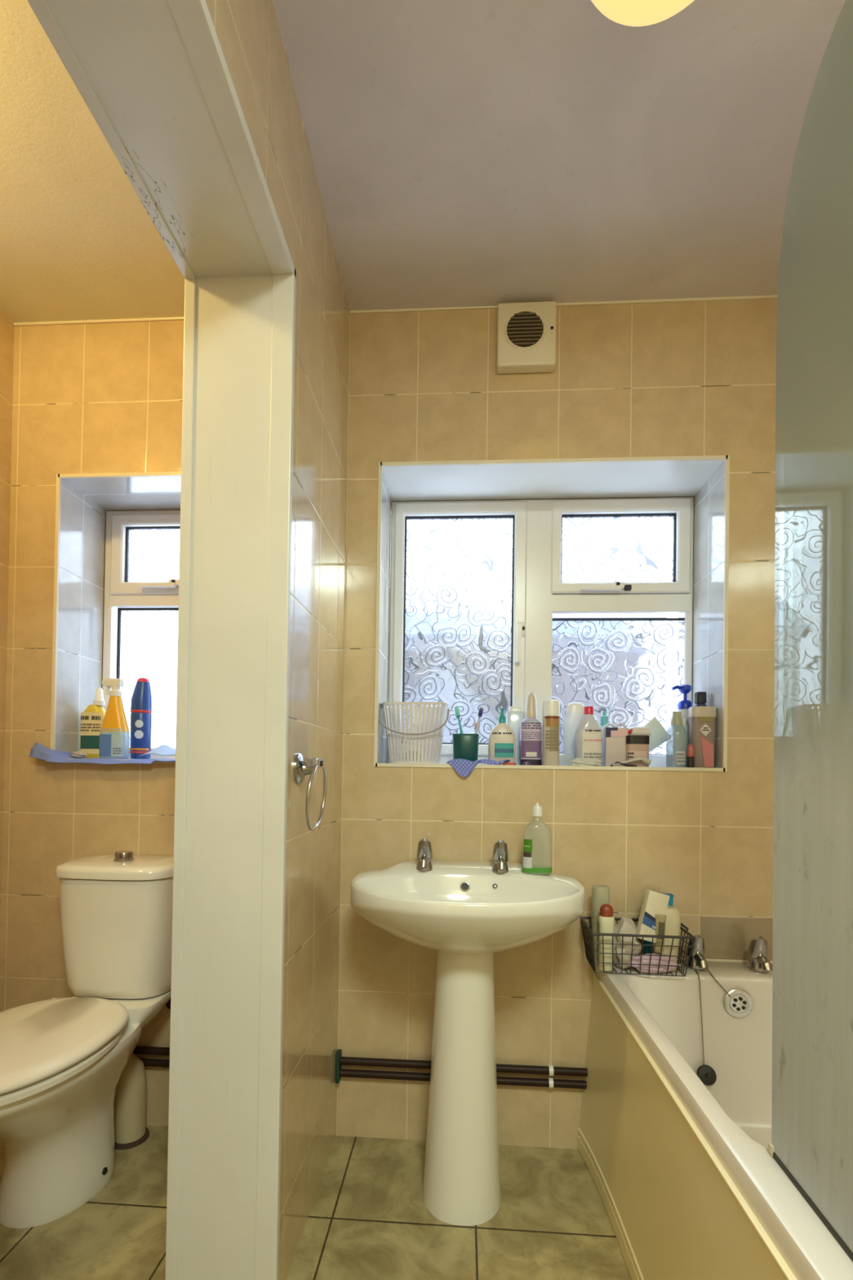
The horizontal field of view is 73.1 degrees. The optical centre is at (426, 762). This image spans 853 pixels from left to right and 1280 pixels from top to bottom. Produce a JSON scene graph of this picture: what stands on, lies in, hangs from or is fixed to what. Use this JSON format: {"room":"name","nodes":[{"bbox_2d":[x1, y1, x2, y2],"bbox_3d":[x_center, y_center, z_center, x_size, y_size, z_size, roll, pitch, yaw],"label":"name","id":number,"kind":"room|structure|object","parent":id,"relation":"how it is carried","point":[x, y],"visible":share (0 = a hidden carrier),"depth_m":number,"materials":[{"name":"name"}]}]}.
{"room":"bathroom","nodes":[
{"label":"bathroom","id":0,"kind":"room"},
{"bbox_2d":[0,310,14,928],"bbox_3d":[-1.420,-0.156,0.464,0.100,2.623,2.600,1,-1,4],"label":"wall","id":1,"kind":"structure","parent":0,"point":[6,326],"depth_m":1.75,"materials":[{"name":"beige tile"}]},
{"bbox_2d":[204,0,350,1279],"bbox_3d":[-0.427,-0.142,0.400,0.200,2.623,2.600,1,-1,4],"label":"wall","id":2,"kind":"structure","parent":0,"point":[248,32],"depth_m":1.30,"materials":[{"name":"beige tile"}]},
{"bbox_2d":[26,0,272,279],"bbox_3d":[-0.422,-0.984,0.708,0.179,0.024,0.895,1,-1,4],"label":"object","id":3,"kind":"structure","parent":2,"relation":"attached to","point":[128,61],"depth_m":0.87,"materials":[{"name":"beige paint"}]},
{"bbox_2d":[164,275,272,1279],"bbox_3d":[-0.409,0.051,1.138,0.179,2.054,0.010,1,-1,4],"label":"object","id":4,"kind":"structure","parent":2,"relation":"attached to","point":[212,1154],"depth_m":1.14,"materials":[{"name":"beige paint"}]},
{"bbox_2d":[166,0,296,1279],"bbox_3d":[-0.327,0.041,0.693,0.044,2.066,0.903,1,-1,4],"label":"trim","id":5,"kind":"structure","parent":2,"relation":"attached to","point":[192,18],"depth_m":1.12,"materials":[{"name":"beige paint"}]},
{"bbox_2d":[293,752,327,831],"bbox_3d":[-0.250,0.063,1.239,0.052,0.167,0.150,1,-1,4],"label":"towel ring","id":6,"kind":"object","parent":2,"relation":"attached to","point":[303,766],"visible":1,"depth_m":1.21,"materials":[{"name":"silver metal"}]},
{"bbox_2d":[335,1048,342,1083],"bbox_3d":[-0.254,0.875,1.660,0.012,0.082,0.035,1,-1,4],"label":"bracket","id":7,"kind":"object","parent":2,"relation":"attached to","point":[338,1066],"visible":0.93,"depth_m":1.64,"materials":[{"name":"metal"}]},
{"bbox_2d":[0,1124,631,1279],"bbox_3d":[-0.152,1.123,0.366,2.678,0.100,2.600,1,-1,4],"label":"floor","id":8,"kind":"structure","parent":0,"point":[369,1218],"depth_m":1.34,"materials":[{"name":"tile"}]},
{"bbox_2d":[0,850,173,1228],"bbox_3d":[-0.907,0.660,1.400,0.377,0.827,0.661,1,-1,12],"label":"toilet","id":9,"kind":"object","parent":8,"relation":"on","point":[63,1060],"visible":0.9,"depth_m":1.42,"materials":[{"name":"white ceramic"}]},
{"bbox_2d":[165,997,170,1009],"bbox_3d":[-0.654,0.689,1.677,0.234,0.086,0.028,1,-1,4],"label":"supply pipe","id":10,"kind":"object","parent":9,"relation":"attached to","point":[168,1004],"visible":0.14,"depth_m":1.68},
{"bbox_2d":[114,1052,149,1149],"bbox_3d":[-0.851,0.954,1.654,0.104,0.247,0.104,1,-1,4],"label":"pipe","id":11,"kind":"object","parent":8,"relation":"on","point":[131,1131],"visible":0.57,"depth_m":1.62,"materials":[{"name":"plastic"}]},
{"bbox_2d":[350,860,585,1225],"bbox_3d":[0.093,0.684,1.429,0.584,0.808,0.451,1,-1,4],"label":"basin","id":12,"kind":"object","parent":8,"relation":"on","point":[466,912],"visible":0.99,"depth_m":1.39,"materials":[{"name":"white ceramic"}]},
{"bbox_2d":[416,838,432,871],"bbox_3d":[-0.006,0.252,1.579,0.046,0.090,0.086,1,-1,4],"label":"tap","id":13,"kind":"object","parent":12,"relation":"on","point":[424,852],"visible":1,"depth_m":1.58,"materials":[{"name":"silver metal"}]},
{"bbox_2d":[417,838,432,859],"bbox_3d":[-0.005,0.237,1.597,0.044,0.060,0.049,1,-1,4],"label":"handle","id":14,"kind":"object","parent":13,"relation":"attached to","point":[424,846],"depth_m":1.58,"materials":[{"name":"silver metal"}]},
{"bbox_2d":[492,840,508,873],"bbox_3d":[0.202,0.255,1.566,0.046,0.090,0.086,1,-1,4],"label":"tap","id":15,"kind":"object","parent":12,"relation":"on","point":[500,854],"visible":1,"depth_m":1.56,"materials":[{"name":"silver metal"}]},
{"bbox_2d":[492,840,508,861],"bbox_3d":[0.204,0.240,1.584,0.044,0.060,0.049,1,-1,4],"label":"handle","id":16,"kind":"object","parent":15,"relation":"attached to","point":[500,847],"depth_m":1.56,"materials":[{"name":"silver metal"}]},
{"bbox_2d":[521,802,551,874],"bbox_3d":[0.301,0.205,1.567,0.081,0.192,0.051,1,-1,4],"label":"soap bottle","id":17,"kind":"object","parent":12,"relation":"on","point":[527,867],"visible":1,"depth_m":1.55,"materials":[{"name":"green plastic"}]},
{"bbox_2d":[577,960,852,1279],"bbox_3d":[0.747,0.817,0.763,0.740,0.544,1.699,1,-1,4],"label":"bath","id":18,"kind":"object","parent":8,"relation":"on","point":[687,1181],"visible":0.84,"depth_m":1.15,"materials":[{"name":"white plastic"}]},
{"bbox_2d":[580,916,695,976],"bbox_3d":[0.558,0.490,1.546,0.264,0.118,0.173,1,-1,5],"label":"wire basket","id":19,"kind":"object","parent":18,"relation":"on","point":[591,959],"visible":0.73,"depth_m":1.48,"materials":[{"name":"metal"}]},
{"bbox_2d":[591,884,609,965],"bbox_3d":[0.473,0.440,1.565,0.048,0.209,0.042,1,-1,4],"label":"bottle","id":20,"kind":"object","parent":19,"relation":"in","point":[600,893],"visible":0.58,"depth_m":1.55,"materials":[{"name":"plastic"}]},
{"bbox_2d":[598,903,614,971],"bbox_3d":[0.474,0.459,1.516,0.041,0.171,0.032,1,-1,4],"label":"deodorant","id":21,"kind":"object","parent":19,"relation":"in","point":[606,918],"visible":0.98,"depth_m":1.50,"materials":[{"name":"plastic"}]},
{"bbox_2d":[613,916,643,968],"bbox_3d":[0.529,0.478,1.544,0.074,0.134,0.086,1,-1,-16],"label":"bag","id":22,"kind":"object","parent":19,"relation":"in","point":[625,925],"visible":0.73,"depth_m":1.52,"materials":[{"name":"plastic"}]},
{"bbox_2d":[635,888,670,942],"bbox_3d":[0.595,0.405,1.517,0.085,0.139,0.047,1,-1,4],"label":"carton","id":23,"kind":"object","parent":19,"relation":"in","point":[654,903],"visible":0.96,"depth_m":1.50,"materials":[{"name":"cardboard"}]},
{"bbox_2d":[627,953,680,973],"bbox_3d":[0.595,0.521,1.501,0.135,0.049,0.029,1,-1,4],"label":"flannel","id":24,"kind":"object","parent":19,"relation":"in","point":[645,959],"visible":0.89,"depth_m":1.49,"materials":[{"name":"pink fabric"}]},
{"bbox_2d":[643,892,673,954],"bbox_3d":[0.635,0.453,1.578,0.069,0.189,0.026,2,-1,4],"label":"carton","id":25,"kind":"object","parent":19,"relation":"in","point":[646,949],"visible":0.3,"depth_m":1.57,"materials":[{"name":"cardboard"}]},
{"bbox_2d":[654,914,666,952],"bbox_3d":[0.609,0.443,1.496,0.030,0.096,0.018,1,-1,8],"label":"tube","id":26,"kind":"object","parent":19,"relation":"in","point":[660,920],"visible":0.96,"depth_m":1.49,"materials":[{"name":"plastic"}]},
{"bbox_2d":[653,905,680,971],"bbox_3d":[0.641,0.464,1.536,0.066,0.168,0.056,1,-1,6],"label":"bottle","id":27,"kind":"object","parent":19,"relation":"in","point":[673,926],"visible":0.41,"depth_m":1.51,"materials":[{"name":"plastic"}]},
{"bbox_2d":[685,934,707,969],"bbox_3d":[0.730,0.508,1.544,0.047,0.092,0.087,1,-1,4],"label":"tap","id":28,"kind":"object","parent":18,"relation":"on","point":[697,961],"visible":0.79,"depth_m":1.54,"materials":[{"name":"silver metal"}]},
{"bbox_2d":[685,934,704,956],"bbox_3d":[0.731,0.493,1.562,0.045,0.061,0.050,1,-1,4],"label":"handle","id":29,"kind":"object","parent":28,"relation":"attached to","point":[698,948],"depth_m":1.54,"materials":[{"name":"silver metal"}]},
{"bbox_2d":[694,964,730,1085],"bbox_3d":[0.717,0.670,1.482,0.096,0.276,0.084,1,-1,-31],"label":"plug","id":30,"kind":"object","parent":18,"relation":"hanging from","point":[706,1073],"visible":0.93,"depth_m":1.45,"materials":[{"name":"metal"}]},
{"bbox_2d":[746,936,772,973],"bbox_3d":[0.891,0.509,1.531,0.048,0.093,0.089,1,-1,4],"label":"tap","id":31,"kind":"object","parent":18,"relation":"on","point":[758,962],"visible":0.99,"depth_m":1.53,"materials":[{"name":"silver metal"}]},
{"bbox_2d":[746,936,767,958],"bbox_3d":[0.892,0.494,1.550,0.046,0.062,0.051,1,-1,4],"label":"handle","id":32,"kind":"object","parent":31,"relation":"attached to","point":[757,948],"depth_m":1.53,"materials":[{"name":"silver metal"}]},
{"bbox_2d":[768,0,852,1261],"bbox_3d":[0.459,-0.181,0.437,0.024,1.434,0.746,1,-1,5],"label":"screen","id":33,"kind":"object","parent":18,"relation":"on","point":[812,1107],"visible":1,"depth_m":0.71,"materials":[{"name":"clear glass"}]},
{"bbox_2d":[0,297,780,1148],"bbox_3d":[-0.035,-0.120,1.828,2.700,2.623,0.300,1,-1,4],"label":"wall","id":34,"kind":"structure","parent":0,"point":[690,378],"depth_m":1.67,"materials":[{"name":"beige tile"}]},
{"bbox_2d":[55,478,105,752],"bbox_3d":[-1.120,-0.440,1.862,0.004,0.867,0.221,1,-1,4],"label":"trim","id":35,"kind":"structure","parent":34,"relation":"attached to","point":[82,521],"depth_m":1.85,"materials":[{"name":"tile"}]},
{"bbox_2d":[13,316,184,326],"bbox_3d":[-0.848,-1.343,1.743,0.841,0.010,0.010,1,-1,4],"label":"trim","id":36,"kind":"structure","parent":34,"relation":"attached to","point":[105,321],"depth_m":1.75,"materials":[{"name":"plastic"}]},
{"bbox_2d":[50,471,181,763],"bbox_3d":[-0.815,-0.437,1.731,0.639,0.877,0.008,1,-1,4],"label":"trim","id":37,"kind":"structure","parent":34,"relation":"attached to","point":[58,498],"depth_m":1.75,"materials":[{"name":"plastic"}]},
{"bbox_2d":[62,476,181,510],"bbox_3d":[-0.802,-0.867,1.847,0.621,0.004,0.221,1,-1,4],"label":"trim","id":38,"kind":"structure","parent":34,"relation":"attached to","point":[144,493],"depth_m":1.84,"materials":[{"name":"paint"}]},
{"bbox_2d":[102,510,180,759],"bbox_3d":[-0.800,-0.433,1.963,0.621,0.862,0.105,1,-1,4],"label":"window","id":39,"kind":"structure","parent":34,"relation":"in","point":[121,594],"depth_m":1.96,"materials":[{"name":"white plastic"}]},
{"bbox_2d":[133,1045,169,1055],"bbox_3d":[-0.881,0.848,1.701,0.843,0.021,0.021,1,-1,4],"label":"pipe","id":40,"kind":"object","parent":34,"relation":"attached to","point":[139,1049],"visible":0.02,"depth_m":1.69,"materials":[{"name":"metal"}]},
{"bbox_2d":[139,1057,169,1066],"bbox_3d":[-0.881,0.883,1.701,0.843,0.021,0.021,1,-1,4],"label":"pipe","id":41,"kind":"object","parent":34,"relation":"attached to","point":[147,1061],"visible":0.02,"depth_m":1.69,"materials":[{"name":"metal"}]},
{"bbox_2d":[377,468,391,763],"bbox_3d":[-0.133,-0.435,1.799,0.004,0.884,0.221,1,-1,4],"label":"trim","id":42,"kind":"structure","parent":34,"relation":"attached to","point":[386,500],"depth_m":1.79,"materials":[{"name":"tile"}]},
{"bbox_2d":[339,1068,586,1088],"bbox_3d":[0.099,0.899,1.638,0.719,0.021,0.021,1,-1,4],"label":"pipe","id":43,"kind":"object","parent":34,"relation":"attached to","point":[515,1081],"visible":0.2,"depth_m":1.63,"materials":[{"name":"metal"}]},
{"bbox_2d":[547,1076,553,1088],"bbox_3d":[0.350,0.903,1.623,0.012,0.027,0.030,1,-1,4],"label":"clip","id":44,"kind":"object","parent":43,"relation":"attached to","point":[550,1078],"visible":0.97,"depth_m":1.61,"materials":[{"name":"white plastic"}]},
{"bbox_2d":[339,1056,587,1076],"bbox_3d":[0.100,0.864,1.638,0.719,0.021,0.021,1,-1,4],"label":"pipe","id":45,"kind":"object","parent":34,"relation":"attached to","point":[520,1068],"visible":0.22,"depth_m":1.63,"materials":[{"name":"metal"}]},
{"bbox_2d":[548,1064,553,1075],"bbox_3d":[0.351,0.868,1.624,0.012,0.027,0.030,1,-1,4],"label":"clip","id":46,"kind":"object","parent":45,"relation":"attached to","point":[550,1066],"visible":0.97,"depth_m":1.61,"materials":[{"name":"white plastic"}]},
{"bbox_2d":[496,301,556,373],"bbox_3d":[0.286,-1.219,1.648,0.166,0.182,0.043,1,-1,4],"label":"fan","id":47,"kind":"object","parent":34,"relation":"attached to","point":[526,331],"visible":1,"depth_m":1.63,"materials":[{"name":"plastic"}]},
{"bbox_2d":[503,309,546,351],"bbox_3d":[0.279,-1.229,1.631,0.120,0.120,0.005,1,-1,4],"label":"grille","id":48,"kind":"object","parent":47,"relation":"attached to","point":[524,330],"depth_m":1.63,"materials":[{"name":"beige plastic"}]},
{"bbox_2d":[387,497,693,767],"bbox_3d":[0.367,-0.425,1.887,0.982,0.878,0.107,1,-1,4],"label":"window","id":49,"kind":"structure","parent":34,"relation":"in","point":[539,594],"depth_m":1.87,"materials":[{"name":"white plastic"}]},
{"bbox_2d":[373,455,729,771],"bbox_3d":[0.352,-0.429,1.657,1.000,0.894,0.008,1,-1,4],"label":"trim","id":50,"kind":"structure","parent":34,"relation":"attached to","point":[699,458],"depth_m":1.65,"materials":[{"name":"plastic"}]},
{"bbox_2d":[382,460,724,501],"bbox_3d":[0.365,-0.868,1.773,0.982,0.004,0.221,1,-1,4],"label":"trim","id":51,"kind":"structure","parent":34,"relation":"attached to","point":[661,478],"depth_m":1.77,"materials":[{"name":"white paint"}]},
{"bbox_2d":[350,294,777,313],"bbox_3d":[0.488,-1.324,1.657,1.428,0.009,0.009,1,-1,4],"label":"trim","id":52,"kind":"structure","parent":34,"relation":"attached to","point":[729,298],"depth_m":1.65,"materials":[{"name":"plastic"}]},
{"bbox_2d":[692,461,724,768],"bbox_3d":[0.851,-0.421,1.736,0.004,0.884,0.221,1,-1,4],"label":"trim","id":53,"kind":"structure","parent":34,"relation":"attached to","point":[708,511],"depth_m":1.72,"materials":[{"name":"tile"}]},
{"bbox_2d":[680,957,773,963],"bbox_3d":[0.828,0.554,1.611,0.690,0.008,0.008,1,-1,4],"label":"trim","id":54,"kind":"structure","parent":34,"relation":"attached to","point":[707,959],"depth_m":1.61,"materials":[{"name":"plastic"}]},
{"bbox_2d":[700,915,773,960],"bbox_3d":[0.973,0.495,1.604,0.406,0.124,0.002,1,-1,4],"label":"tile","id":55,"kind":"structure","parent":34,"relation":"attached to","point":[725,937],"depth_m":1.61,"materials":[{"name":"brown tile"}]},
{"bbox_3d":[0.353,0.014,1.763,0.982,0.002,0.221,1,-1,4],"label":"trim","id":56,"kind":"structure","parent":34,"relation":"attached to","visible":0},
{"bbox_2d":[378,702,449,764],"bbox_3d":[-0.036,-0.087,1.765,0.214,0.187,0.148,1,-1,4],"label":"plastic basket","id":57,"kind":"object","parent":56,"relation":"on","point":[428,732],"visible":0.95,"depth_m":1.72,"materials":[{"name":"plastic"}]},
{"bbox_2d":[452,733,479,764],"bbox_3d":[0.118,-0.039,1.742,0.082,0.095,0.074,1,-1,4],"label":"tumbler","id":58,"kind":"object","parent":56,"relation":"on","point":[465,746],"visible":0.81,"depth_m":1.71,"materials":[{"name":"teal plastic"}]},
{"bbox_2d":[454,706,463,733],"bbox_3d":[0.107,-0.083,1.734,0.052,0.174,0.020,1,-1,-13],"label":"toothbrush","id":59,"kind":"object","parent":58,"relation":"in","point":[456,708],"visible":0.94,"depth_m":1.73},
{"bbox_2d":[474,706,483,733],"bbox_3d":[0.148,-0.082,1.731,0.050,0.174,0.020,1,-1,21],"label":"toothbrush","id":60,"kind":"object","parent":58,"relation":"in","point":[481,708],"visible":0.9,"depth_m":1.73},
{"bbox_2d":[446,758,510,777],"bbox_3d":[0.151,0.016,1.671,0.185,0.054,0.047,1,-1,4],"label":"dishcloth","id":61,"kind":"object","parent":56,"relation":"on","point":[464,767],"visible":1,"depth_m":1.66,"materials":[{"name":"fabric"}]},
{"bbox_2d":[488,707,515,764],"bbox_3d":[0.226,-0.077,1.722,0.082,0.174,0.045,1,-1,4],"label":"lotion bottle","id":62,"kind":"object","parent":56,"relation":"on","point":[501,741],"visible":0.91,"depth_m":1.70,"materials":[{"name":"plastic"}]},
{"bbox_2d":[492,732,511,733],"bbox_3d":[0.223,-0.088,1.701,0.056,0.004,0.003,1,-1,4],"label":"print","id":63,"kind":"object","parent":62,"relation":"on","point":[492,732],"depth_m":1.70},
{"bbox_2d":[502,762,516,764],"bbox_3d":[0.242,0.005,1.680,0.040,0.010,0.040,1,-1,4],"label":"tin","id":64,"kind":"object","parent":56,"relation":"on","point":[504,763],"visible":0.74,"depth_m":1.66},
{"bbox_2d":[506,706,525,764],"bbox_3d":[0.280,-0.082,1.807,0.060,0.188,0.040,1,-1,4],"label":"bottle","id":65,"kind":"object","parent":56,"relation":"on","point":[515,715],"visible":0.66,"depth_m":1.79,"materials":[{"name":"plastic"}]},
{"bbox_2d":[522,761,529,764],"bbox_3d":[0.290,0.004,1.673,0.024,0.014,0.024,1,-1,4],"label":"cap","id":66,"kind":"object","parent":56,"relation":"on","point":[523,762],"visible":0.76,"depth_m":1.67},
{"bbox_2d":[519,692,542,765],"bbox_3d":[0.317,-0.101,1.746,0.067,0.225,0.046,1,-1,4],"label":"bottle","id":67,"kind":"object","parent":56,"relation":"on","point":[531,727],"visible":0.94,"depth_m":1.73,"materials":[{"name":"plastic"}]},
{"bbox_2d":[521,731,541,738],"bbox_3d":[0.315,-0.082,1.726,0.058,0.021,0.005,1,-1,4],"label":"print","id":68,"kind":"object","parent":67,"relation":"on","point":[525,735],"depth_m":1.72},
{"bbox_2d":[521,722,541,728],"bbox_3d":[0.315,-0.111,1.726,0.058,0.019,0.005,1,-1,4],"label":"print","id":69,"kind":"object","parent":67,"relation":"on","point":[524,725],"depth_m":1.72},
{"bbox_2d":[542,699,559,765],"bbox_3d":[0.371,-0.087,1.713,0.051,0.199,0.052,1,-1,4],"label":"aerosol can","id":70,"kind":"object","parent":56,"relation":"on","point":[551,708],"visible":0.91,"depth_m":1.69,"materials":[{"name":"white metal"}]},
{"bbox_2d":[546,729,557,749],"bbox_3d":[0.368,-0.068,1.689,0.032,0.056,0.005,1,-1,7],"label":"print","id":71,"kind":"object","parent":70,"relation":"attached to","point":[551,735],"depth_m":1.69},
{"bbox_2d":[559,753,574,765],"bbox_3d":[0.427,-0.006,1.746,0.060,0.040,0.040,1,-1,4],"label":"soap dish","id":72,"kind":"object","parent":56,"relation":"on","point":[564,758],"visible":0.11,"depth_m":1.73,"materials":[{"name":"ceramic"}]},
{"bbox_2d":[563,702,584,754],"bbox_3d":[0.467,-0.087,1.805,0.074,0.203,0.042,1,-1,4],"label":"bottle","id":73,"kind":"object","parent":56,"relation":"on","point":[574,715],"visible":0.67,"depth_m":1.79,"materials":[{"name":"plastic"}]},
{"bbox_2d":[569,757,602,766],"bbox_3d":[0.462,-0.001,1.665,0.100,0.027,0.031,1,-1,4],"label":"tissue","id":74,"kind":"object","parent":56,"relation":"on","point":[584,761],"visible":0.92,"depth_m":1.66,"materials":[{"name":"paper"}]},
{"bbox_2d":[574,706,602,766],"bbox_3d":[0.480,-0.076,1.705,0.076,0.180,0.050,1,-1,4],"label":"lotion bottle","id":75,"kind":"object","parent":56,"relation":"on","point":[588,732],"visible":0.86,"depth_m":1.68,"materials":[{"name":"plastic"}]},
{"bbox_2d":[583,752,601,758],"bbox_3d":[0.487,-0.021,1.681,0.054,0.014,0.005,1,-1,-5],"label":"print","id":76,"kind":"object","parent":75,"relation":"attached to","point":[590,755],"depth_m":1.68},
{"bbox_2d":[586,729,600,731],"bbox_3d":[0.488,-0.094,1.681,0.044,0.004,0.003,1,-1,-2],"label":"print","id":77,"kind":"object","parent":75,"relation":"on","point":[586,730],"depth_m":1.68},
{"bbox_2d":[600,710,609,766],"bbox_3d":[0.553,-0.073,1.789,0.044,0.178,0.032,1,-1,4],"label":"bottle","id":78,"kind":"object","parent":56,"relation":"on","point":[604,720],"visible":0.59,"depth_m":1.78,"materials":[{"name":"plastic"}]},
{"bbox_2d":[602,722,628,766],"bbox_3d":[0.561,-0.053,1.713,0.071,0.136,0.041,1,-1,4],"label":"carton","id":79,"kind":"object","parent":56,"relation":"on","point":[614,739],"visible":0.77,"depth_m":1.69,"materials":[{"name":"cardboard"}]},
{"bbox_2d":[605,727,617,737],"bbox_3d":[0.546,-0.090,1.694,0.034,0.028,0.001,1,-1,4],"label":"print","id":80,"kind":"object","parent":79,"relation":"attached to","point":[610,731],"depth_m":1.69},
{"bbox_2d":[609,761,636,766],"bbox_3d":[0.565,0.005,1.650,0.077,0.018,0.008,1,-1,1],"label":"razor","id":81,"kind":"object","parent":56,"relation":"on","point":[621,763],"visible":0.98,"depth_m":1.65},
{"bbox_2d":[610,756,651,765],"bbox_3d":[0.591,-0.004,1.659,0.115,0.029,0.020,1,-1,-2],"label":"tube","id":82,"kind":"object","parent":56,"relation":"on","point":[642,759],"visible":1,"depth_m":1.65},
{"bbox_2d":[626,734,649,766],"bbox_3d":[0.620,-0.032,1.698,0.067,0.096,0.054,1,-1,4],"label":"jar","id":83,"kind":"object","parent":56,"relation":"on","point":[637,746],"visible":0.76,"depth_m":1.67,"materials":[{"name":"plastic"}]},
{"bbox_2d":[627,728,632,734],"bbox_3d":[0.599,-0.092,1.695,0.019,0.017,0.015,1,-1,-32],"label":"hair clip","id":84,"kind":"object","parent":83,"relation":"on","point":[630,731],"visible":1,"depth_m":1.69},
{"bbox_2d":[628,726,651,735],"bbox_3d":[0.630,-0.094,1.701,0.068,0.026,0.034,1,-1,4],"label":"pad","id":85,"kind":"object","parent":83,"relation":"on","point":[639,731],"visible":0.88,"depth_m":1.69,"materials":[{"name":"fabric"}]},
{"bbox_2d":[644,716,666,751],"bbox_3d":[0.675,-0.068,1.783,0.166,0.152,0.057,1,-1,12],"label":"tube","id":86,"kind":"object","parent":56,"relation":"on","point":[658,736],"visible":0.22,"depth_m":1.78,"materials":[{"name":"plastic"}]},
{"bbox_2d":[666,711,687,767],"bbox_3d":[0.730,-0.066,1.679,0.057,0.166,0.058,1,-1,4],"label":"bottle","id":87,"kind":"object","parent":56,"relation":"on","point":[676,735],"visible":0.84,"depth_m":1.66,"materials":[{"name":"plastic"}]},
{"bbox_2d":[676,753,684,762],"bbox_3d":[0.731,-0.014,1.650,0.023,0.025,0.002,1,-1,-2],"label":"print","id":88,"kind":"object","parent":87,"relation":"attached to","point":[680,757],"depth_m":1.65,"materials":[{"name":"paper"}]},
{"bbox_2d":[671,684,692,725],"bbox_3d":[0.795,-0.111,1.780,0.076,0.260,0.044,1,-1,4],"label":"pump dispenser","id":89,"kind":"object","parent":56,"relation":"on","point":[684,705],"visible":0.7,"depth_m":1.77,"materials":[{"name":"plastic"}]},
{"bbox_2d":[682,718,688,765],"bbox_3d":[0.771,-0.058,1.725,0.030,0.152,0.030,1,-1,4],"label":"bottle","id":90,"kind":"object","parent":56,"relation":"on","point":[685,724],"visible":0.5,"depth_m":1.71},
{"bbox_2d":[686,744,694,767],"bbox_3d":[0.760,-0.018,1.655,0.020,0.070,0.020,1,-1,4],"label":"bottle","id":91,"kind":"object","parent":56,"relation":"on","point":[691,748],"visible":0.86,"depth_m":1.65,"materials":[{"name":"plastic"}]},
{"bbox_2d":[694,691,706,706],"bbox_3d":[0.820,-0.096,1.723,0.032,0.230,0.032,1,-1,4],"label":"cap","id":92,"kind":"object","parent":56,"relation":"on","point":[700,696],"visible":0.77,"depth_m":1.71,"materials":[{"name":"plastic"}]},
{"bbox_2d":[688,706,716,768],"bbox_3d":[0.802,-0.072,1.673,0.073,0.180,0.048,1,-1,4],"label":"wash bottle","id":93,"kind":"object","parent":56,"relation":"on","point":[702,719],"visible":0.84,"depth_m":1.65,"materials":[{"name":"plastic"}]},
{"bbox_3d":[-0.814,-0.002,1.837,0.621,0.002,0.221,1,-1,4],"label":"trim","id":94,"kind":"structure","parent":34,"relation":"attached to","visible":0},
{"bbox_2d":[80,687,106,758],"bbox_3d":[-1.071,-0.129,1.858,0.080,0.228,0.052,1,-1,4],"label":"bottle","id":95,"kind":"object","parent":94,"relation":"on","point":[92,717],"visible":0.88,"depth_m":1.83,"materials":[{"name":"yellow plastic"}]},
{"bbox_2d":[80,723,100,731],"bbox_3d":[-1.073,-0.113,1.834,0.066,0.024,0.004,1,-1,4],"label":"print","id":96,"kind":"object","parent":95,"relation":"on","point":[84,726],"depth_m":1.83},
{"bbox_2d":[80,715,101,719],"bbox_3d":[-1.072,-0.143,1.835,0.066,0.012,0.004,1,-1,4],"label":"print","id":97,"kind":"object","parent":95,"relation":"on","point":[82,717],"depth_m":1.83},
{"bbox_2d":[28,742,175,764],"bbox_3d":[-0.874,-0.026,1.742,0.620,0.065,0.126,1,-1,4],"label":"cloth","id":98,"kind":"object","parent":94,"relation":"on","point":[38,751],"visible":0.71,"depth_m":1.72,"materials":[{"name":"fabric"}]},
{"bbox_2d":[70,751,87,758],"bbox_3d":[-1.079,-0.026,1.782,0.049,0.024,0.028,1,-1,4],"label":"tissue","id":99,"kind":"object","parent":98,"relation":"on","point":[78,754],"visible":1,"depth_m":1.77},
{"bbox_2d":[98,678,129,758],"bbox_3d":[-0.977,-0.139,1.803,0.086,0.250,0.053,1,-1,4],"label":"spray bottle","id":100,"kind":"object","parent":98,"relation":"on","point":[114,735],"visible":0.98,"depth_m":1.78,"materials":[{"name":"orange plastic"}]},
{"bbox_2d":[112,747,122,754],"bbox_3d":[-0.954,-0.037,1.776,0.026,0.019,0.002,1,-1,-12],"label":"print","id":101,"kind":"object","parent":100,"relation":"attached to","point":[115,750],"depth_m":1.78},
{"bbox_2d":[139,744,175,755],"bbox_3d":[-0.802,-0.037,1.798,0.157,0.043,0.076,1,-1,4],"label":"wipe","id":102,"kind":"object","parent":98,"relation":"on","point":[163,749],"visible":0.64,"depth_m":1.79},
{"bbox_2d":[129,677,151,759],"bbox_3d":[-0.926,-0.143,1.867,0.064,0.262,0.064,1,-1,-42],"label":"spray can","id":103,"kind":"object","parent":94,"relation":"on","point":[141,699],"visible":0.98,"depth_m":1.84,"materials":[{"name":"metal"}]},
{"bbox_2d":[0,0,851,323],"bbox_3d":[-0.115,-1.400,0.396,2.678,0.100,2.600,1,-1,4],"label":"ceiling","id":104,"kind":"structure","parent":0,"point":[464,153],"depth_m":1.27,"materials":[{"name":"paint"}]},
{"bbox_2d":[591,0,694,26],"bbox_3d":[0.364,-1.286,0.878,0.275,0.102,0.275,1,-1,4],"label":"ceiling lamp","id":105,"kind":"object","parent":104,"relation":"attached to","point":[633,13],"visible":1,"depth_m":0.96,"materials":[{"name":"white glass"}]},
{"label":"outside","id":106,"kind":"structure","parent":0,"visible":0},
{"bbox_2d":[404,586,677,754],"bbox_3d":[0.370,0.045,5.056,3.200,3.380,1.000,1,-1,4],"label":"neighbouring house","id":107,"kind":"structure","parent":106,"point":[646,659],"depth_m":4.62,"materials":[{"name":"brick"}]},
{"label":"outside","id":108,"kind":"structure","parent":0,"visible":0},
{"bbox_2d":[404,629,507,742],"bbox_3d":[0.114,0.439,3.966,1.040,2.560,0.700,1,-1,4],"label":"outbuilding","id":109,"kind":"structure","parent":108,"point":[446,695],"depth_m":3.67,"materials":[{"name":"glass"}]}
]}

